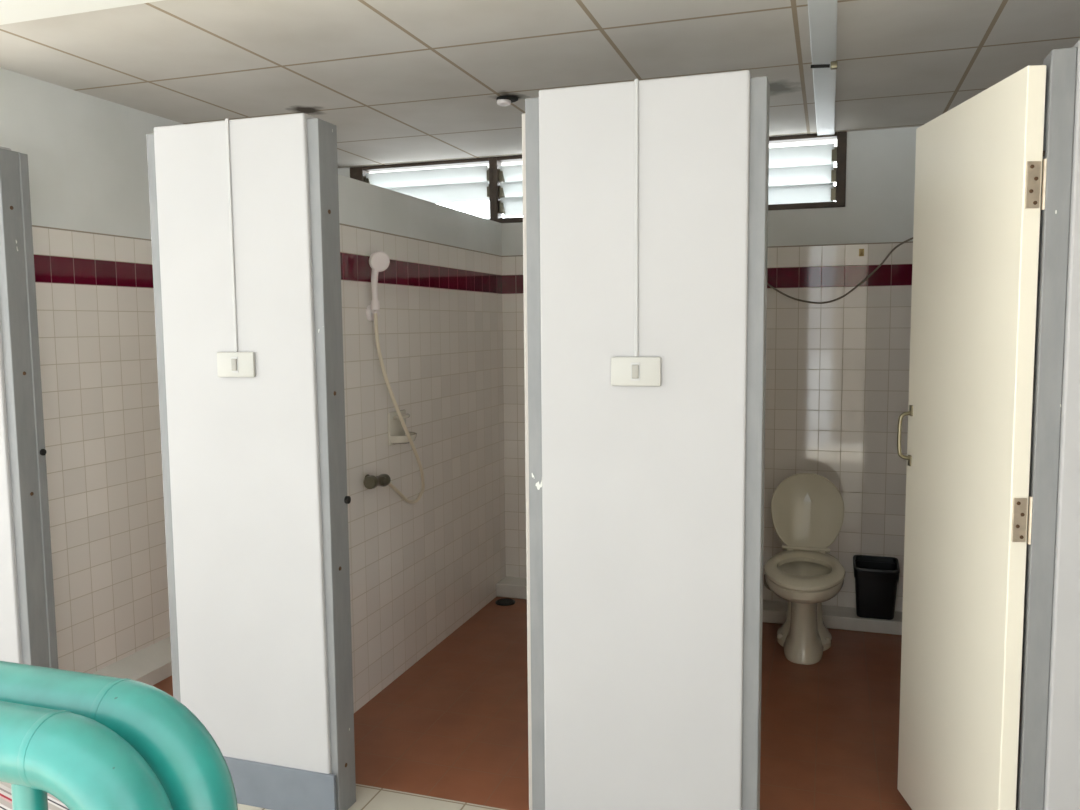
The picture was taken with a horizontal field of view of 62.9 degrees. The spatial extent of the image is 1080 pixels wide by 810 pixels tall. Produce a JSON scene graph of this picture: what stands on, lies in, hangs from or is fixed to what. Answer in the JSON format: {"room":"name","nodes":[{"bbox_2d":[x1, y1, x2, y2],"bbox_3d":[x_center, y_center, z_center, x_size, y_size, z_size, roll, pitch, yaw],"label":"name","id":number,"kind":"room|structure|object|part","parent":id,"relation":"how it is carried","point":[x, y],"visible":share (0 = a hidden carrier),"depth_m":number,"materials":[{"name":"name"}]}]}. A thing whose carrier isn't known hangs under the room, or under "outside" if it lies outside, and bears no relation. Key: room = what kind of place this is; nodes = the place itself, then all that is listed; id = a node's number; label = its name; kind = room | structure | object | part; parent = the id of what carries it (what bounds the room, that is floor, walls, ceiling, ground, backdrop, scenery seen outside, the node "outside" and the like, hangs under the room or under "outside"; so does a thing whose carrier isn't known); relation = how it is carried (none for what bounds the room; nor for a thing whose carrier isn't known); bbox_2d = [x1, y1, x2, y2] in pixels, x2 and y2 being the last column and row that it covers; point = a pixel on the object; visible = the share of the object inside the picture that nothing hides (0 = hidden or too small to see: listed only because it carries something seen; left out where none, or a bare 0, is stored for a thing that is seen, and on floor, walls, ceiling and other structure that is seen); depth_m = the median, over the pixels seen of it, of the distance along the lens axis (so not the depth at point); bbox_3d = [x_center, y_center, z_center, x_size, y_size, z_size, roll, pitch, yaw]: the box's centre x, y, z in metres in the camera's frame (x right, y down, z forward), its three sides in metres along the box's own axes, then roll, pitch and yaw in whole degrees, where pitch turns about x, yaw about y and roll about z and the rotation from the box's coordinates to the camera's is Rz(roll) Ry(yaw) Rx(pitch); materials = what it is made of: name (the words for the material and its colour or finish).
{"room":"public restroom","nodes":[
{"label":"public restroom","id":0,"kind":"room"},
{"bbox_2d":[0,68,182,673],"bbox_3d":[-1.633,-0.075,4.262,0.100,2.451,2.314,1,5,18],"label":"wall","id":1,"kind":"structure","parent":0,"point":[87,154],"depth_m":3.58,"materials":[{"name":"tile"}]},
{"bbox_2d":[92,636,171,685],"bbox_3d":[-1.526,1.085,4.335,0.104,0.125,2.314,1,5,18],"label":"trim","id":2,"kind":"structure","parent":1,"relation":"attached to","point":[152,664],"depth_m":3.79,"materials":[{"name":"tile"}]},
{"bbox_2d":[338,174,505,712],"bbox_3d":[-0.615,0.127,3.945,0.102,2.088,2.314,1,5,18],"label":"wall","id":3,"kind":"structure","parent":0,"point":[421,570],"depth_m":4.00,"materials":[{"name":"tile"}]},
{"bbox_2d":[366,300,379,321],"bbox_3d":[-0.656,-0.374,3.522,0.064,0.082,0.091,1,5,18],"label":"holder","id":4,"kind":"object","parent":3,"relation":"attached to","point":[374,307],"visible":0.89,"depth_m":3.51,"materials":[{"name":"white plastic"}]},
{"bbox_2d":[364,474,390,488],"bbox_3d":[-0.657,0.302,3.531,0.082,0.062,0.154,1,5,18],"label":"tap","id":5,"kind":"object","parent":3,"relation":"attached to","point":[370,481],"visible":1,"depth_m":3.47,"materials":[{"name":"silver metal"}]},
{"bbox_2d":[369,251,424,503],"bbox_3d":[-0.569,-0.084,3.721,0.095,1.081,0.508,1,5,12],"label":"shower","id":6,"kind":"object","parent":3,"relation":"attached to","point":[379,261],"visible":0.97,"depth_m":3.52,"materials":[{"name":"white plastic"}]},
{"bbox_3d":[-0.646,-0.462,3.474,0.037,0.169,0.036,1,5,18],"label":"handle","id":7,"kind":"part","parent":6,"relation":"part of","materials":[{"name":"white plastic"}]},
{"bbox_2d":[388,410,416,445],"bbox_3d":[-0.573,0.096,3.763,0.090,0.140,0.152,1,5,18],"label":"soap dish","id":8,"kind":"object","parent":3,"relation":"attached to","point":[396,433],"visible":0.84,"depth_m":3.73,"materials":[{"name":"beige ceramic"}]},
{"bbox_3d":[-0.610,0.096,3.775,0.012,0.140,0.150,1,5,18],"label":"plate","id":9,"kind":"part","parent":8,"relation":"part of","materials":[{"name":"beige ceramic"}]},
{"bbox_2d":[390,432,416,443],"bbox_3d":[-0.568,0.143,3.765,0.080,0.037,0.152,1,5,18],"label":"tray","id":10,"kind":"object","parent":8,"relation":"on","point":[395,437],"depth_m":3.72,"materials":[{"name":"beige ceramic"}]},
{"bbox_2d":[153,597,911,809],"bbox_3d":[-1.916,1.368,2.270,11.000,0.060,6.714,1,5,18],"label":"floor","id":11,"kind":"structure","parent":0,"point":[453,725],"depth_m":3.35,"materials":[{"name":"tile"}]},
{"bbox_2d":[0,781,68,809],"bbox_3d":[-1.724,1.297,2.658,0.800,0.008,0.560,3,6,32],"label":"floor mat","id":12,"kind":"object","parent":11,"relation":"on","point":[54,803],"visible":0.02,"depth_m":2.85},
{"bbox_2d":[0,661,237,809],"bbox_3d":[-1.286,0.847,1.201,2.042,1.159,0.150,1,5,18],"label":"pipe railing","id":13,"kind":"object","parent":11,"relation":"on","point":[87,741],"visible":1,"depth_m":0.86,"materials":[{"name":"teal paint"}]},
{"bbox_3d":[-0.489,0.902,0.901,0.029,1.090,0.030,1,5,18],"label":"post","id":14,"kind":"part","parent":13,"relation":"part of","materials":[{"name":"teal metal"}]},
{"bbox_2d":[495,598,514,605],"bbox_3d":[-0.191,1.082,4.860,0.110,0.011,0.110,1,5,18],"label":"floor drain","id":15,"kind":"object","parent":11,"relation":"on","point":[504,601],"visible":1,"depth_m":4.84,"materials":[{"name":"black plastic"}]},
{"bbox_2d":[764,473,844,664],"bbox_3d":[1.218,0.745,4.128,0.393,0.791,0.924,1,5,18],"label":"toilet","id":16,"kind":"object","parent":11,"relation":"on","point":[807,509],"visible":1,"depth_m":4.18,"materials":[{"name":"beige ceramic"}]},
{"bbox_3d":[1.194,0.740,3.991,0.352,0.024,0.650,1,5,18],"label":"seat","id":17,"kind":"part","parent":16,"relation":"part of","materials":[{"name":"beige plastic"}]},
{"bbox_3d":[1.214,0.948,4.062,0.344,0.398,0.730,1,5,18],"label":"bowl","id":18,"kind":"part","parent":16,"relation":"part of","materials":[{"name":"beige ceramic"}]},
{"bbox_3d":[1.302,0.523,4.306,0.344,0.382,0.082,1,5,18],"label":"lid","id":19,"kind":"part","parent":16,"relation":"part of","materials":[{"name":"beige plastic"}]},
{"bbox_2d":[0,40,1079,809],"bbox_3d":[-0.626,0.216,2.681,5.550,2.138,0.100,1,5,18],"label":"wall","id":20,"kind":"structure","parent":0,"point":[643,487],"depth_m":2.38,"materials":[{"name":"white paint"}]},
{"bbox_2d":[0,133,180,701],"bbox_3d":[-1.488,0.204,2.983,0.705,2.122,0.108,1,5,18],"label":"door frame","id":21,"kind":"structure","parent":20,"relation":"in","point":[18,305],"depth_m":3.03,"materials":[{"name":"grey paint"}]},
{"bbox_3d":[-1.800,0.199,3.074,0.056,2.122,0.086,1,5,18],"label":"post","id":22,"kind":"part","parent":21,"relation":"part of","materials":[{"name":"grey metal"}]},
{"bbox_3d":[-1.177,0.211,2.875,0.047,2.122,0.096,1,5,18],"label":"post","id":23,"kind":"part","parent":21,"relation":"part of","materials":[{"name":"grey paint"}]},
{"bbox_2d":[225,118,237,351],"bbox_3d":[-0.928,-0.506,2.657,0.010,0.693,0.006,1,5,18],"label":"cable conduit","id":24,"kind":"object","parent":20,"relation":"attached to","point":[227,119],"visible":1,"depth_m":2.65,"materials":[{"name":"grey plastic"}]},
{"bbox_2d":[217,352,255,376],"bbox_3d":[-0.926,-0.123,2.686,0.132,0.076,0.018,1,5,18],"label":"light switch","id":25,"kind":"object","parent":20,"relation":"attached to","point":[229,364],"visible":1,"depth_m":2.68,"materials":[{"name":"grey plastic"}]},
{"bbox_2d":[223,756,336,809],"bbox_3d":[-0.903,1.206,2.810,0.575,0.147,0.012,1,5,18],"label":"baseboard","id":26,"kind":"structure","parent":20,"relation":"attached to","point":[256,784],"depth_m":2.77,"materials":[{"name":"paint"}]},
{"bbox_2d":[307,97,544,809],"bbox_3d":[-0.235,0.204,2.855,0.725,2.122,0.646,1,5,18],"label":"door frame","id":27,"kind":"structure","parent":20,"relation":"in","point":[321,134],"depth_m":2.61,"materials":[{"name":"grey paint"}]},
{"bbox_3d":[-0.640,0.222,2.703,0.051,2.122,0.104,1,5,18],"label":"post","id":28,"kind":"part","parent":27,"relation":"part of","materials":[{"name":"grey metal"}]},
{"bbox_3d":[-0.008,0.239,2.454,0.042,2.122,0.022,1,5,18],"label":"post","id":29,"kind":"part","parent":27,"relation":"part of","materials":[{"name":"grey metal"}]},
{"bbox_2d":[611,357,660,385],"bbox_3d":[0.249,-0.087,2.302,0.132,0.076,0.018,1,5,18],"label":"light switch","id":30,"kind":"object","parent":20,"relation":"attached to","point":[625,371],"visible":1,"depth_m":2.30,"materials":[{"name":"white plastic"}]},
{"bbox_2d":[634,79,637,356],"bbox_3d":[0.248,-0.476,2.273,0.010,0.705,0.006,1,5,18],"label":"cable conduit","id":31,"kind":"object","parent":20,"relation":"attached to","point":[635,80],"visible":1,"depth_m":2.27,"materials":[{"name":"grey plastic"}]},
{"bbox_2d":[741,47,1077,809],"bbox_3d":[0.957,0.229,2.460,0.717,2.122,0.637,1,5,18],"label":"door","id":32,"kind":"structure","parent":20,"relation":"in","point":[993,171],"depth_m":2.22,"materials":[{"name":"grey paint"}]},
{"bbox_3d":[0.556,0.247,2.308,0.051,2.122,0.096,1,5,18],"label":"post","id":33,"kind":"part","parent":32,"relation":"part of","materials":[{"name":"grey metal"}]},
{"bbox_3d":[1.108,0.093,2.687,0.042,0.186,0.020,0,5,2],"label":"handle","id":34,"kind":"part","parent":32,"relation":"part of","materials":[{"name":"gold metal"}]},
{"bbox_3d":[1.187,0.260,2.096,0.051,2.122,0.086,1,5,18],"label":"post","id":35,"kind":"part","parent":32,"relation":"part of","materials":[{"name":"grey metal"}]},
{"bbox_2d":[0,0,1079,168],"bbox_3d":[-1.593,-1.230,3.094,11.000,0.100,4.534,1,5,18],"label":"ceiling","id":36,"kind":"structure","parent":0,"point":[399,81],"depth_m":3.05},
{"bbox_2d":[496,95,517,105],"bbox_3d":[-0.134,-1.249,3.636,0.090,0.028,0.090,1,5,18],"label":"holder","id":37,"kind":"object","parent":36,"relation":"attached to","point":[506,100],"visible":1,"depth_m":3.61,"materials":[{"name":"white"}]},
{"bbox_2d":[497,99,510,105],"bbox_3d":[-0.149,-1.245,3.637,0.060,0.020,0.060,1,5,18],"label":"socket","id":38,"kind":"object","parent":37,"relation":"attached to","point":[501,102],"depth_m":3.62,"materials":[{"name":"white plastic"}]},
{"bbox_2d":[807,0,836,135],"bbox_3d":[1.010,-1.222,3.141,0.082,0.012,2.584,1,5,18],"label":"trim","id":39,"kind":"structure","parent":36,"relation":"attached to","point":[822,14],"depth_m":3.06,"materials":[{"name":"white metal"}]},
{"bbox_2d":[811,61,837,69],"bbox_3d":[1.010,-1.204,3.141,0.091,0.024,0.028,1,5,18],"label":"clip","id":40,"kind":"object","parent":39,"relation":"attached to","point":[833,65],"visible":1,"depth_m":3.13,"materials":[{"name":"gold metal"}]},
{"bbox_3d":[0.998,-1.206,3.144,0.066,0.016,0.012,1,5,18],"label":"rod","id":41,"kind":"part","parent":40,"relation":"part of","materials":[{"name":"black metal"}]},
{"bbox_2d":[369,139,836,172],"bbox_3d":[0.672,-1.500,5.173,8.000,0.060,0.900,1,5,18],"label":"eave","id":42,"kind":"object","parent":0,"point":[834,141],"depth_m":4.96,"materials":[{"name":"white paint"}]},
{"bbox_2d":[338,126,920,611],"bbox_3d":[0.528,-0.145,4.819,6.400,2.451,0.100,1,5,18],"label":"wall","id":43,"kind":"structure","parent":0,"point":[837,372],"depth_m":4.45,"materials":[{"name":"tile"}]},
{"bbox_2d":[350,157,493,220],"bbox_3d":[-0.676,-1.208,5.094,0.900,0.363,0.082,1,5,18],"label":"window","id":44,"kind":"structure","parent":43,"relation":"in","point":[468,183],"depth_m":5.05,"materials":[{"name":"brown glass"}]},
{"bbox_2d":[493,155,522,222],"bbox_3d":[0.180,-1.190,4.814,0.900,0.363,0.082,1,5,18],"label":"window","id":45,"kind":"structure","parent":43,"relation":"in","point":[507,180],"depth_m":4.92,"materials":[{"name":"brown glass"}]},
{"bbox_2d":[496,576,526,598],"bbox_3d":[0.364,1.046,4.847,1.233,0.076,0.160,1,5,18],"label":"trim","id":46,"kind":"structure","parent":43,"relation":"attached to","point":[509,587],"depth_m":4.95,"materials":[{"name":"tile"}]},
{"bbox_2d":[768,131,846,210],"bbox_3d":[1.062,-1.172,4.525,0.957,0.363,0.082,1,5,18],"label":"window","id":47,"kind":"structure","parent":43,"relation":"in","point":[800,177],"depth_m":4.42,"materials":[{"name":"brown glass"}]},
{"bbox_2d":[762,600,901,634],"bbox_3d":[1.510,1.075,4.465,0.985,0.066,0.174,1,5,18],"label":"trim","id":48,"kind":"structure","parent":43,"relation":"attached to","point":[834,617],"depth_m":4.39,"materials":[{"name":"tile"}]},
{"bbox_2d":[853,555,899,619],"bbox_3d":[1.669,0.907,4.395,0.214,0.278,0.162,1,5,18],"label":"waste bin","id":49,"kind":"object","parent":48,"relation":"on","point":[876,577],"visible":1,"depth_m":4.34,"materials":[{"name":"black plastic"}]},
{"bbox_2d":[767,237,912,303],"bbox_3d":[1.525,-0.678,4.380,0.953,0.346,0.009,1,5,18],"label":"cable","id":50,"kind":"object","parent":43,"relation":"attached to","point":[907,240],"visible":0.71,"depth_m":4.39,"materials":[{"name":"brown plastic"}]},
{"bbox_2d":[859,249,863,255],"bbox_3d":[1.583,-0.751,4.347,0.024,0.036,0.030,1,5,18],"label":"wall hook","id":51,"kind":"object","parent":43,"relation":"attached to","point":[861,251],"visible":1,"depth_m":4.35,"materials":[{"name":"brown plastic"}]}
]}

